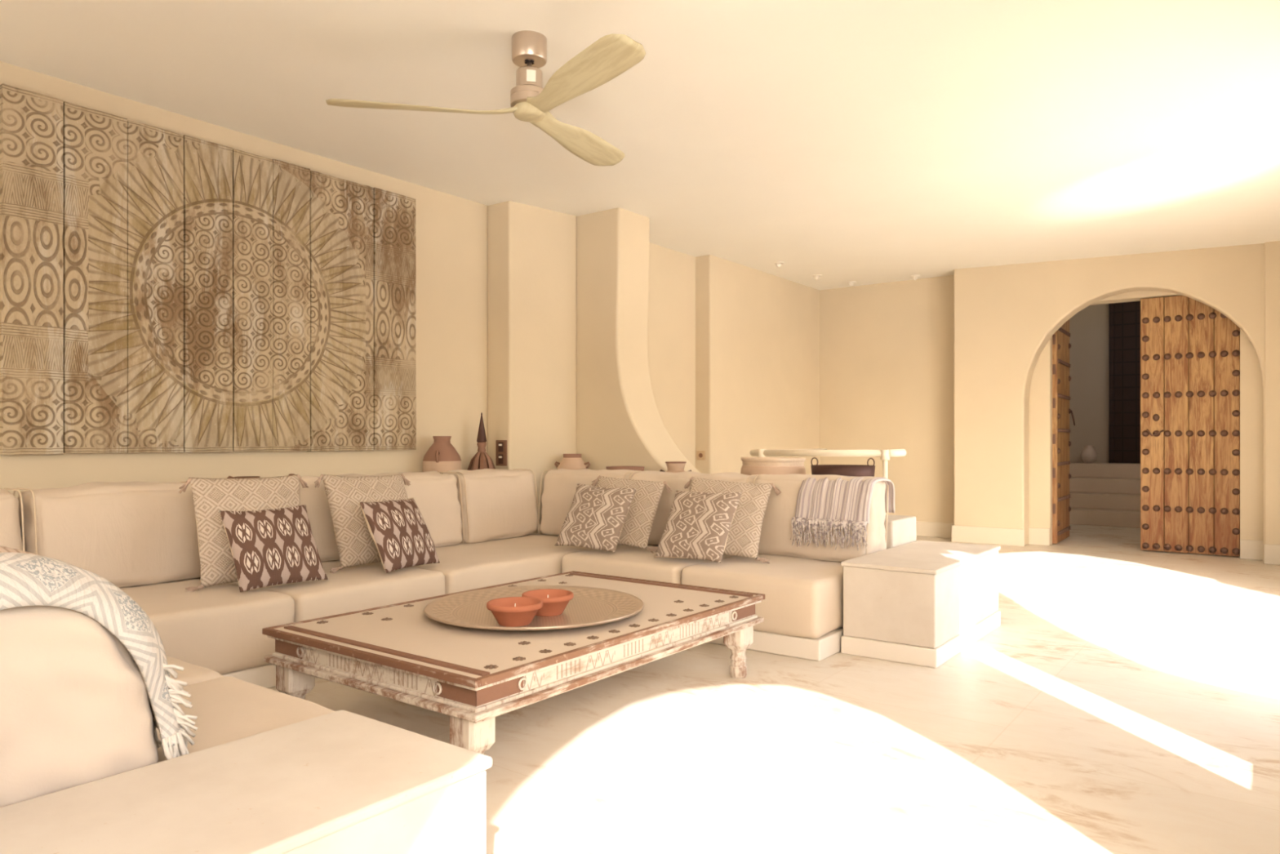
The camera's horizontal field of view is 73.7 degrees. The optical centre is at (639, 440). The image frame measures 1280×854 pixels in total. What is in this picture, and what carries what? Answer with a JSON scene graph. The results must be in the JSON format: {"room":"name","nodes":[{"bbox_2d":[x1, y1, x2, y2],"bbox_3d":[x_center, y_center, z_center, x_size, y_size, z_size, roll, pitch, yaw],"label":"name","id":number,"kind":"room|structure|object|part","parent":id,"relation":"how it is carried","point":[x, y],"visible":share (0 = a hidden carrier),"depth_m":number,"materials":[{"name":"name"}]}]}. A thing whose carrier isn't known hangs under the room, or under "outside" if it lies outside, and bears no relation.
{"room":"living room","nodes":[
{"label":"living room","id":0,"kind":"room"},
{"bbox_2d":[0,61,487,497],"bbox_3d":[-3.951,-0.410,2.885,0.215,2.920,9.075,0,0,37],"label":"wall","id":1,"kind":"structure","parent":0,"point":[451,230],"depth_m":5.83,"materials":[{"name":"beige paint"}]},
{"bbox_2d":[0,83,416,454],"bbox_3d":[-2.261,-0.793,4.914,0.050,1.726,2.368,0,0,37],"label":"carved wall panel","id":2,"kind":"object","parent":1,"relation":"attached to","point":[162,290],"visible":1,"depth_m":4.63,"materials":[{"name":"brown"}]},
{"bbox_2d":[487,200,576,534],"bbox_3d":[-0.908,-0.410,6.662,0.552,2.920,0.630,0,0,37],"label":"wall pier","id":3,"kind":"object","parent":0,"point":[531,251],"visible":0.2,"depth_m":6.45,"materials":[{"name":"beige paint"}]},
{"bbox_2d":[495,440,506,466],"bbox_3d":[-1.034,0.095,6.347,0.110,0.190,0.021,0,0,37],"label":"wall switch","id":4,"kind":"object","parent":3,"relation":"attached to","point":[500,445],"visible":1,"depth_m":6.34,"materials":[{"name":"brown metal"}]},
{"bbox_2d":[576,207,701,473],"bbox_3d":[0.180,-0.385,6.490,1.700,2.870,0.400,0,0,37],"label":"chimney","id":5,"kind":"structure","parent":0,"point":[619,421],"depth_m":6.61,"materials":[{"name":"beige paint"}]},
{"bbox_2d":[0,0,1279,290],"bbox_3d":[-0.140,-1.810,3.230,5.700,0.320,14.200,0,0,37],"label":"ceiling","id":6,"kind":"structure","parent":0,"point":[864,142],"depth_m":4.42,"materials":[{"name":"paint"}]},
{"bbox_2d":[325,31,645,166],"bbox_3d":[-0.686,-1.593,3.741,1.322,0.353,1.413,0,0,-5],"label":"ceiling fan","id":7,"kind":"object","parent":6,"relation":"hanging from","point":[610,56],"visible":1,"depth_m":3.68,"materials":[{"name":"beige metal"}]},
{"bbox_3d":[-0.925,-1.459,3.718,0.840,0.075,0.180,0,0,-6],"label":"blade","id":8,"kind":"part","parent":7,"relation":"part of","materials":[{"name":"brown wood"}]},
{"bbox_3d":[-0.472,-1.580,3.702,0.040,0.050,0.004,0,0,-15],"label":"maker plate","id":9,"kind":"part","parent":7,"relation":"part of","materials":[{"name":"beige paint"}]},
{"bbox_3d":[-0.303,-1.459,4.125,0.180,0.075,0.780,0,0,26],"label":"blade","id":10,"kind":"part","parent":7,"relation":"part of","materials":[{"name":"brown wood"}]},
{"bbox_3d":[-0.250,-1.459,3.425,0.180,0.075,0.780,0,0,-36],"label":"blade","id":11,"kind":"part","parent":7,"relation":"part of","materials":[{"name":"brown wood"}]},
{"bbox_2d":[774,261,784,267],"bbox_3d":[1.392,-1.750,8.506,0.100,0.055,0.100,0,0,37],"label":"ceiling spotlight","id":12,"kind":"object","parent":6,"relation":"attached to","point":[778,264],"visible":1,"depth_m":8.49,"materials":[{"name":"beige paint"}]},
{"bbox_2d":[813,274,822,279],"bbox_3d":[1.908,-1.750,9.169,0.100,0.055,0.100,0,0,37],"label":"ceiling spotlight","id":13,"kind":"object","parent":6,"relation":"attached to","point":[816,277],"visible":1,"depth_m":9.15,"materials":[{"name":"beige paint"}]},
{"bbox_2d":[847,281,856,286],"bbox_3d":[2.376,-1.750,9.568,0.100,0.055,0.100,0,0,37],"label":"ceiling spotlight","id":14,"kind":"object","parent":6,"relation":"attached to","point":[851,283],"visible":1,"depth_m":9.55,"materials":[{"name":"beige paint"}]},
{"bbox_2d":[911,275,920,279],"bbox_3d":[2.972,-1.750,9.196,0.100,0.055,0.100,0,0,37],"label":"ceiling spotlight","id":15,"kind":"object","parent":6,"relation":"attached to","point":[913,277],"visible":1,"depth_m":9.18,"materials":[{"name":"beige paint"}]},
{"bbox_2d":[647,242,695,467],"bbox_3d":[-0.085,-0.410,7.820,0.480,2.920,1.430,0,0,37],"label":"wall","id":16,"kind":"structure","parent":0,"point":[671,326],"depth_m":7.95,"materials":[{"name":"beige paint"}]},
{"bbox_2d":[695,254,819,474],"bbox_3d":[1.216,-0.410,9.413,0.650,2.920,2.680,0,0,37],"label":"wall","id":17,"kind":"structure","parent":0,"point":[757,332],"depth_m":8.79,"materials":[{"name":"beige paint"}]},
{"bbox_2d":[697,450,705,459],"bbox_3d":[0.585,0.145,8.200,0.090,0.090,0.015,0,0,37],"label":"wall switch","id":18,"kind":"object","parent":17,"relation":"attached to","point":[700,454],"visible":1,"depth_m":8.19,"materials":[{"name":"beige plastic"}]},
{"bbox_2d":[269,524,1279,853],"bbox_3d":[3.790,1.110,2.470,12.900,0.120,20.500,0,0,37],"label":"floor","id":19,"kind":"structure","parent":0,"point":[1124,698],"depth_m":3.01,"materials":[{"name":"stone"}]},
{"bbox_2d":[166,655,223,686],"bbox_3d":[-1.819,0.806,2.427,0.964,0.287,0.844,0,0,37],"label":"seat cushion","id":20,"kind":"object","parent":19,"relation":"on","point":[192,673],"visible":0.05,"depth_m":2.46,"materials":[{"name":"fabric"}]},
{"bbox_2d":[120,577,294,674],"bbox_3d":[-2.156,0.805,3.675,1.061,0.287,0.849,0,0,37],"label":"seat cushion","id":21,"kind":"object","parent":19,"relation":"on","point":[218,628],"visible":0.37,"depth_m":3.49,"materials":[{"name":"fabric"}]},
{"bbox_2d":[13,481,200,587],"bbox_3d":[-2.430,0.427,3.948,0.336,0.473,0.761,0,0,37],"label":"cushion","id":22,"kind":"object","parent":21,"relation":"on","point":[131,533],"visible":0.67,"depth_m":3.84,"materials":[{"name":"fabric"}]},
{"bbox_2d":[219,504,328,591],"bbox_3d":[-1.666,0.482,3.892,0.242,0.344,0.407,0,0,44],"label":"cushion","id":23,"kind":"object","parent":21,"relation":"on","point":[273,547],"visible":1,"depth_m":3.83,"materials":[{"name":"brown fabric"}]},
{"bbox_2d":[155,675,335,762],"bbox_3d":[-1.144,0.805,1.921,0.718,0.287,0.843,0,0,37],"label":"seat cushion","id":24,"kind":"object","parent":19,"relation":"on","point":[228,708],"visible":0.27,"depth_m":2.11,"materials":[{"name":"fabric"}]},
{"bbox_2d":[0,604,158,807],"bbox_3d":[-1.339,0.439,1.713,0.794,0.450,0.466,0,0,37],"label":"cushion","id":25,"kind":"object","parent":24,"relation":"on","point":[75,709],"visible":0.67,"depth_m":1.51,"materials":[{"name":"fabric"}]},
{"bbox_2d":[0,545,198,759],"bbox_3d":[-1.370,0.428,1.763,0.935,0.464,0.544,0,0,37],"label":"throw","id":26,"kind":"object","parent":25,"relation":"on","point":[26,578],"visible":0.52,"depth_m":1.59,"materials":[{"name":"fabric"}]},
{"bbox_2d":[0,709,492,853],"bbox_3d":[-0.925,0.829,1.191,0.490,0.442,1.495,0,0,37],"label":"block","id":27,"kind":"object","parent":19,"relation":"on","point":[342,781],"visible":1,"depth_m":1.48,"materials":[{"name":"stone"}]},
{"bbox_2d":[221,663,275,688],"bbox_3d":[-2.361,1.000,3.689,1.364,0.100,5.870,0,0,37],"label":"plinth","id":28,"kind":"object","parent":19,"relation":"on","point":[264,676],"visible":0.02,"depth_m":3.58,"materials":[{"name":"stone"}]},
{"bbox_2d":[196,560,444,622],"bbox_3d":[-1.648,0.805,4.351,1.060,0.289,0.838,0,0,37],"label":"seat cushion","id":29,"kind":"object","parent":19,"relation":"on","point":[364,586],"visible":0.31,"depth_m":4.03,"materials":[{"name":"fabric"}]},
{"bbox_2d":[177,474,326,591],"bbox_3d":[-1.829,0.424,4.027,0.202,0.510,0.642,0,0,44],"label":"cushion","id":30,"kind":"object","parent":29,"relation":"on","point":[211,496],"visible":0.62,"depth_m":3.90,"materials":[{"name":"beige fabric"}]},
{"bbox_2d":[299,475,339,561],"bbox_3d":[-1.961,0.431,4.569,0.321,0.466,0.835,0,0,37],"label":"cushion","id":31,"kind":"object","parent":29,"relation":"on","point":[315,499],"visible":0.15,"depth_m":4.65,"materials":[{"name":"fabric"}]},
{"bbox_2d":[359,497,439,573],"bbox_3d":[-1.238,0.482,4.416,0.212,0.346,0.406,0,0,26],"label":"cushion","id":32,"kind":"object","parent":29,"relation":"on","point":[401,535],"visible":1,"depth_m":4.33,"materials":[{"name":"brown fabric"}]},
{"bbox_2d":[381,533,625,594],"bbox_3d":[-0.931,0.805,5.308,1.059,0.287,1.551,0,0,37],"label":"seat cushion","id":33,"kind":"object","parent":19,"relation":"on","point":[464,566],"visible":0.26,"depth_m":4.87,"materials":[{"name":"fabric"}]},
{"bbox_2d":[314,473,410,573],"bbox_3d":[-1.429,0.429,4.563,0.235,0.505,0.642,0,0,38],"label":"cushion","id":34,"kind":"object","parent":33,"relation":"on","point":[355,544],"visible":0.66,"depth_m":4.43,"materials":[{"name":"beige fabric"}]},
{"bbox_2d":[338,471,464,546],"bbox_3d":[-1.472,0.431,5.229,0.319,0.466,0.836,0,0,37],"label":"cushion","id":35,"kind":"object","parent":33,"relation":"on","point":[435,494],"visible":0.44,"depth_m":5.30,"materials":[{"name":"fabric"}]},
{"bbox_2d":[440,468,539,542],"bbox_3d":[-1.021,0.430,5.835,0.324,0.467,0.701,0,0,37],"label":"cushion","id":36,"kind":"object","parent":33,"relation":"on","point":[497,504],"visible":0.74,"depth_m":5.71,"materials":[{"name":"fabric"}]},
{"bbox_2d":[537,468,640,535],"bbox_3d":[-0.326,0.432,5.900,0.793,0.464,0.348,0,0,37],"label":"cushion","id":37,"kind":"object","parent":33,"relation":"on","point":[560,485],"visible":0.44,"depth_m":5.88,"materials":[{"name":"fabric"}]},
{"bbox_2d":[262,570,764,754],"bbox_3d":[-0.410,0.866,3.454,1.136,0.369,1.710,0,0,37],"label":"coffee table","id":38,"kind":"object","parent":19,"relation":"on","point":[473,677],"visible":0.92,"depth_m":2.95,"materials":[{"name":"beige wood"}]},
{"bbox_3d":[-1.256,0.932,3.113,0.104,0.235,0.104,0,0,37],"label":"leg","id":39,"kind":"part","parent":38,"relation":"part of","materials":[{"name":"white wood"}]},
{"bbox_3d":[-0.499,0.932,2.546,0.104,0.235,0.104,0,0,37],"label":"leg","id":40,"kind":"part","parent":38,"relation":"part of","materials":[{"name":"white wood"}]},
{"bbox_3d":[-0.410,0.797,3.454,1.128,0.020,1.702,0,0,37],"label":"frame","id":41,"kind":"part","parent":38,"relation":"part of","materials":[{"name":"white wood"}]},
{"bbox_3d":[-0.410,0.714,3.454,1.112,0.013,1.686,0,0,37],"label":"moulding","id":42,"kind":"part","parent":38,"relation":"part of","materials":[{"name":"brown wood"}]},
{"bbox_3d":[-0.410,0.782,3.454,1.088,0.012,1.662,0,0,37],"label":"moulding","id":43,"kind":"part","parent":38,"relation":"part of","materials":[{"name":"wood"}]},
{"bbox_3d":[-0.410,0.814,3.454,1.076,0.016,1.650,0,0,37],"label":"moulding","id":44,"kind":"part","parent":38,"relation":"part of","materials":[{"name":"wood"}]},
{"bbox_2d":[423,585,644,630],"bbox_3d":[-0.416,0.666,3.399,0.864,0.032,0.864,0,0,37],"label":"metal tray","id":45,"kind":"object","parent":38,"relation":"on","point":[588,606],"visible":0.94,"depth_m":3.40,"materials":[{"name":"grey metal"}]},
{"bbox_2d":[486,596,542,626],"bbox_3d":[-0.463,0.636,3.153,0.206,0.081,0.206,0,0,37],"label":"bowl","id":46,"kind":"object","parent":45,"relation":"on","point":[509,611],"visible":1,"depth_m":3.10,"materials":[{"name":"brown ceramic"}]},
{"bbox_2d":[521,588,573,616],"bbox_3d":[-0.361,0.637,3.336,0.202,0.079,0.202,0,0,-26],"label":"bowl","id":47,"kind":"object","parent":45,"relation":"on","point":[554,601],"visible":0.77,"depth_m":3.29,"materials":[{"name":"brown ceramic"}]},
{"bbox_3d":[0.437,0.932,3.794,0.104,0.235,0.104,0,0,37],"label":"leg","id":48,"kind":"part","parent":38,"relation":"part of","materials":[{"name":"white wood"}]},
{"bbox_2d":[561,544,734,583],"bbox_3d":[0.147,0.805,5.149,0.845,0.289,0.970,0,0,37],"label":"seat cushion","id":49,"kind":"object","parent":19,"relation":"on","point":[627,561],"visible":0.27,"depth_m":4.79,"materials":[{"name":"fabric"}]},
{"bbox_2d":[554,483,637,552],"bbox_3d":[-0.266,0.460,5.130,0.442,0.378,0.246,0,0,30],"label":"cushion","id":50,"kind":"object","parent":49,"relation":"on","point":[596,517],"visible":1,"depth_m":5.08,"materials":[{"name":"beige fabric"}]},
{"bbox_2d":[591,475,671,553],"bbox_3d":[-0.122,0.448,5.261,0.598,0.447,0.272,0,0,24],"label":"cushion","id":51,"kind":"object","parent":49,"relation":"on","point":[637,527],"visible":0.64,"depth_m":5.19,"materials":[{"name":"beige fabric"}]},
{"bbox_2d":[629,470,760,545],"bbox_3d":[0.351,0.432,5.385,0.929,0.464,0.343,0,0,37],"label":"cushion","id":52,"kind":"object","parent":49,"relation":"on","point":[675,481],"visible":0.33,"depth_m":5.34,"materials":[{"name":"fabric"}]},
{"bbox_2d":[654,490,742,562],"bbox_3d":[0.318,0.467,4.705,0.430,0.368,0.251,0,0,35],"label":"cushion","id":53,"kind":"object","parent":49,"relation":"on","point":[698,526],"visible":1,"depth_m":4.65,"materials":[{"name":"beige fabric"}]},
{"bbox_2d":[543,514,915,548],"bbox_3d":[0.467,0.703,5.773,2.690,0.495,0.398,0,0,37],"label":"ledge","id":54,"kind":"object","parent":19,"relation":"on","point":[901,529],"visible":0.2,"depth_m":4.93,"materials":[{"name":"paint"}]},
{"bbox_2d":[554,453,590,469],"bbox_3d":[-0.516,0.279,6.512,0.233,0.350,0.233,0,0,-34],"label":"clay jar","id":55,"kind":"object","parent":54,"relation":"on","point":[569,461],"visible":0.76,"depth_m":6.44,"materials":[{"name":"beige ceramic"}]},
{"bbox_3d":[-0.401,0.192,6.477,0.055,0.060,0.016,0,0,17],"label":"handle","id":56,"kind":"part","parent":55,"relation":"part of","materials":[{"name":"brown ceramic"}]},
{"bbox_2d":[605,466,644,471],"bbox_3d":[-0.108,0.323,6.206,0.280,0.262,0.280,0,0,37],"label":"clay bowl","id":57,"kind":"object","parent":54,"relation":"on","point":[631,468],"visible":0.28,"depth_m":6.10,"materials":[{"name":"brown ceramic"}]},
{"bbox_2d":[659,461,691,472],"bbox_3d":[0.248,0.301,5.914,0.260,0.305,0.260,0,0,25],"label":"clay jar","id":58,"kind":"object","parent":54,"relation":"on","point":[673,466],"visible":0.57,"depth_m":5.86,"materials":[{"name":"beige ceramic"}]},
{"bbox_2d":[740,457,805,475],"bbox_3d":[0.859,0.283,5.512,0.430,0.342,0.430,0,0,20],"label":"clay pot","id":59,"kind":"object","parent":54,"relation":"on","point":[751,465],"visible":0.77,"depth_m":5.34,"materials":[{"name":"beige ceramic"}]},
{"bbox_2d":[810,457,875,476],"bbox_3d":[1.240,0.280,5.220,0.398,0.348,0.320,0,0,31],"label":"bowl","id":60,"kind":"object","parent":54,"relation":"on","point":[854,470],"visible":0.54,"depth_m":5.09,"materials":[{"name":"brown metal"}]},
{"bbox_3d":[1.084,0.136,5.303,0.046,0.060,0.007,0,0,31],"label":"ring handle","id":61,"kind":"part","parent":60,"relation":"part of","materials":[{"name":"brown metal"}]},
{"bbox_3d":[1.385,0.136,5.120,0.046,0.060,0.007,0,0,31],"label":"ring handle","id":62,"kind":"part","parent":60,"relation":"part of","materials":[{"name":"brown metal"}]},
{"bbox_2d":[706,626,843,661],"bbox_3d":[0.587,1.000,5.086,1.674,0.100,1.353,0,0,37],"label":"plinth","id":63,"kind":"object","parent":19,"relation":"on","point":[820,648],"visible":0.2,"depth_m":4.15,"materials":[{"name":"stone"}]},
{"bbox_2d":[681,554,843,639],"bbox_3d":[0.808,0.804,4.653,0.804,0.290,0.968,0,0,37],"label":"seat cushion","id":64,"kind":"object","parent":63,"relation":"on","point":[804,597],"visible":0.49,"depth_m":4.21,"materials":[{"name":"fabric"}]},
{"bbox_2d":[684,476,781,563],"bbox_3d":[0.460,0.441,4.846,0.627,0.453,0.313,0,0,22],"label":"cushion","id":65,"kind":"object","parent":64,"relation":"on","point":[744,532],"visible":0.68,"depth_m":4.78,"materials":[{"name":"beige fabric"}]},
{"bbox_2d":[753,473,888,561],"bbox_3d":[1.020,0.429,4.889,0.766,0.470,0.333,0,0,37],"label":"cushion","id":66,"kind":"object","parent":64,"relation":"on","point":[776,532],"visible":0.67,"depth_m":4.80,"materials":[{"name":"fabric"}]},
{"bbox_2d":[790,475,894,550],"bbox_3d":[1.135,0.396,4.777,0.463,0.388,0.438,0,0,37],"label":"striped throw","id":67,"kind":"object","parent":66,"relation":"on","point":[824,503],"visible":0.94,"depth_m":4.64,"materials":[{"name":"fabric"}]},
{"bbox_2d":[750,448,906,514],"bbox_3d":[1.659,0.554,6.562,1.148,0.991,1.310,0,0,37],"label":"stair rail","id":68,"kind":"object","parent":19,"relation":"on","point":[885,455],"visible":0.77,"depth_m":5.99,"materials":[{"name":"beige"}]},
{"bbox_3d":[1.228,0.095,6.904,0.048,0.048,1.280,0,0,37],"label":"handrail","id":69,"kind":"part","parent":68,"relation":"part of","materials":[{"name":"beige"}]},
{"bbox_3d":[1.260,0.091,6.080,1.040,0.055,0.048,0,0,37],"label":"handrail","id":70,"kind":"part","parent":68,"relation":"part of","materials":[{"name":"beige"}]},
{"bbox_3d":[1.660,0.575,5.780,0.033,0.950,0.034,0,0,37],"label":"post","id":71,"kind":"part","parent":68,"relation":"part of","materials":[{"name":"beige"}]},
{"bbox_3d":[1.739,0.086,5.802,0.144,0.055,0.052,0,0,-28],"label":"handrail","id":72,"kind":"part","parent":68,"relation":"part of","materials":[{"name":"beige"}]},
{"bbox_2d":[840,540,1000,667],"bbox_3d":[1.515,0.824,4.520,0.470,0.452,1.130,0,0,37],"label":"block","id":73,"kind":"object","parent":19,"relation":"on","point":[918,602],"visible":1,"depth_m":4.14,"materials":[{"name":"stone"}]},
{"bbox_2d":[1069,462,1140,528],"bbox_3d":[6.565,0.680,10.670,2.500,0.740,1.450,0,0,37],"label":"steps","id":74,"kind":"structure","parent":19,"relation":"on","point":[1102,494],"depth_m":10.80,"materials":[{"name":"beige stone"}]},
{"bbox_2d":[1080,444,1097,462],"bbox_3d":[6.106,0.190,11.608,0.200,0.240,0.200,0,0,37],"label":"clay vase","id":75,"kind":"object","parent":74,"relation":"on","point":[1089,455],"visible":0.93,"depth_m":11.54,"materials":[{"name":"beige ceramic"}]},
{"bbox_3d":[-2.781,0.703,4.004,0.314,0.495,5.870,0,0,37],"label":"ledge","id":76,"kind":"object","parent":19,"relation":"on","visible":0},
{"bbox_2d":[226,475,259,478],"bbox_3d":[-2.196,0.325,4.772,0.199,0.259,0.199,0,0,-8],"label":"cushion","id":77,"kind":"object","parent":76,"relation":"on","point":[228,477],"visible":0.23,"depth_m":4.71,"materials":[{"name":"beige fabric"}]},
{"bbox_2d":[422,435,461,473],"bbox_3d":[-1.368,0.213,5.901,0.259,0.482,0.259,0,0,-40],"label":"clay jar","id":78,"kind":"object","parent":76,"relation":"on","point":[442,455],"visible":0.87,"depth_m":5.81,"materials":[{"name":"beige ceramic"}]},
{"bbox_3d":[-1.370,0.113,5.768,0.022,0.093,0.060,0,0,1],"label":"handle","id":79,"kind":"part","parent":78,"relation":"part of","materials":[{"name":"brown ceramic"}]},
{"bbox_2d":[466,412,495,470],"bbox_3d":[-1.150,0.127,6.200,0.235,0.655,0.235,0,0,-42],"label":"ornament","id":80,"kind":"object","parent":76,"relation":"on","point":[482,460],"visible":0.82,"depth_m":6.17,"materials":[{"name":"brown metal"}]},
{"bbox_3d":[-2.883,0.805,2.705,1.062,0.289,1.574,0,0,37],"label":"seat cushion","id":81,"kind":"object","parent":19,"relation":"on","visible":0},
{"bbox_2d":[0,488,25,551],"bbox_3d":[-2.890,0.432,3.337,0.330,0.465,0.799,0,0,37],"label":"cushion","id":82,"kind":"object","parent":81,"relation":"on","point":[10,528],"visible":0.5,"depth_m":3.54,"materials":[{"name":"fabric"}]},
{"bbox_2d":[819,275,953,523],"bbox_3d":[2.779,-0.410,9.722,1.980,2.920,0.210,0,0,37],"label":"wall","id":83,"kind":"structure","parent":0,"point":[886,348],"depth_m":9.54,"materials":[{"name":"beige paint"}]},
{"bbox_2d":[915,520,953,537],"bbox_3d":[2.810,0.970,9.555,1.730,0.160,0.030,0,0,37],"label":"baseboard","id":84,"kind":"structure","parent":83,"relation":"attached to","point":[931,529],"depth_m":9.25,"materials":[{"name":"paint"}]},
{"bbox_2d":[1069,303,1108,462],"bbox_3d":[7.060,-0.550,11.330,2.800,3.200,0.200,0,0,37],"label":"wall","id":85,"kind":"structure","parent":0,"point":[1089,327],"depth_m":11.83,"materials":[{"name":"beige paint"}]},
{"bbox_2d":[1108,297,1189,463],"bbox_3d":[6.860,-0.830,11.280,1.160,2.280,0.100,0,0,37],"label":"door","id":86,"kind":"structure","parent":85,"relation":"in","point":[1124,317],"depth_m":11.50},
{"bbox_3d":[6.860,-0.830,11.280,1.160,2.280,0.100,0,0,37],"label":"frame","id":87,"kind":"part","parent":86,"relation":"part of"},
{"bbox_2d":[953,243,1264,545],"bbox_3d":[4.722,-0.410,7.890,3.512,2.920,0.230,0,0,37],"label":"wall","id":88,"kind":"structure","parent":0,"point":[1005,317],"depth_m":8.49,"materials":[{"name":"beige paint"}]},
{"bbox_2d":[951,524,1024,546],"bbox_3d":[3.514,0.965,8.639,0.705,0.170,0.030,0,0,37],"label":"baseboard","id":89,"kind":"structure","parent":88,"relation":"attached to","point":[966,534],"depth_m":8.62,"materials":[{"name":"paint"}]},
{"bbox_2d":[1028,527,1049,545],"bbox_3d":[4.004,0.965,8.559,0.195,0.170,0.030,0,0,37],"label":"baseboard","id":90,"kind":"structure","parent":88,"relation":"attached to","point":[1040,536],"depth_m":8.55,"materials":[{"name":"paint"}]},
{"bbox_2d":[1240,539,1263,559],"bbox_3d":[5.392,0.965,7.519,0.175,0.170,0.030,0,0,37],"label":"baseboard","id":91,"kind":"structure","parent":88,"relation":"attached to","point":[1249,548],"depth_m":7.51,"materials":[{"name":"paint"}]},
{"bbox_2d":[1028,290,1263,545],"bbox_3d":[4.863,-0.410,8.078,3.512,2.920,0.240,0,0,37],"label":"wall","id":92,"kind":"structure","parent":0,"point":[1251,393],"depth_m":8.03,"materials":[{"name":"beige paint"}]},
{"bbox_2d":[1052,319,1075,543],"bbox_3d":[4.408,-0.149,8.890,0.143,2.375,0.802,0,0,35],"label":"door","id":93,"kind":"structure","parent":92,"relation":"in","point":[1061,378],"depth_m":8.74,"materials":[{"name":"brown wood"}]},
{"bbox_3d":[4.621,-0.237,9.111,0.042,0.165,0.092,0,0,8],"label":"ring pull","id":94,"kind":"part","parent":93,"relation":"part of","materials":[{"name":"brown metal"}]},
{"bbox_2d":[1140,295,1239,556],"bbox_3d":[5.052,-0.149,7.856,0.773,2.375,0.118,0,0,37],"label":"door","id":95,"kind":"structure","parent":92,"relation":"in","point":[1190,350],"depth_m":7.84,"materials":[{"name":"brown wood"}]},
{"bbox_3d":[4.816,-0.071,7.980,0.141,0.070,0.026,0,0,29],"label":"latch chain","id":96,"kind":"part","parent":95,"relation":"part of","materials":[{"name":"brown metal"}]},
{"bbox_3d":[4.829,-0.212,7.989,0.056,0.070,0.020,0,0,37],"label":"keyhole plate","id":97,"kind":"part","parent":95,"relation":"part of","materials":[{"name":"brown metal"}]},
{"bbox_2d":[1264,240,1279,544],"bbox_3d":[5.691,-0.410,7.010,0.905,2.920,0.075,0,0,37],"label":"wall","id":98,"kind":"structure","parent":0,"point":[1272,249],"depth_m":7.22,"materials":[{"name":"beige paint"}]},
{"bbox_2d":[1263,543,1279,564],"bbox_3d":[5.537,0.965,7.066,0.600,0.170,0.030,0,0,37],"label":"baseboard","id":99,"kind":"structure","parent":98,"relation":"attached to","point":[1271,552],"depth_m":7.20,"materials":[{"name":"paint"}]}
]}

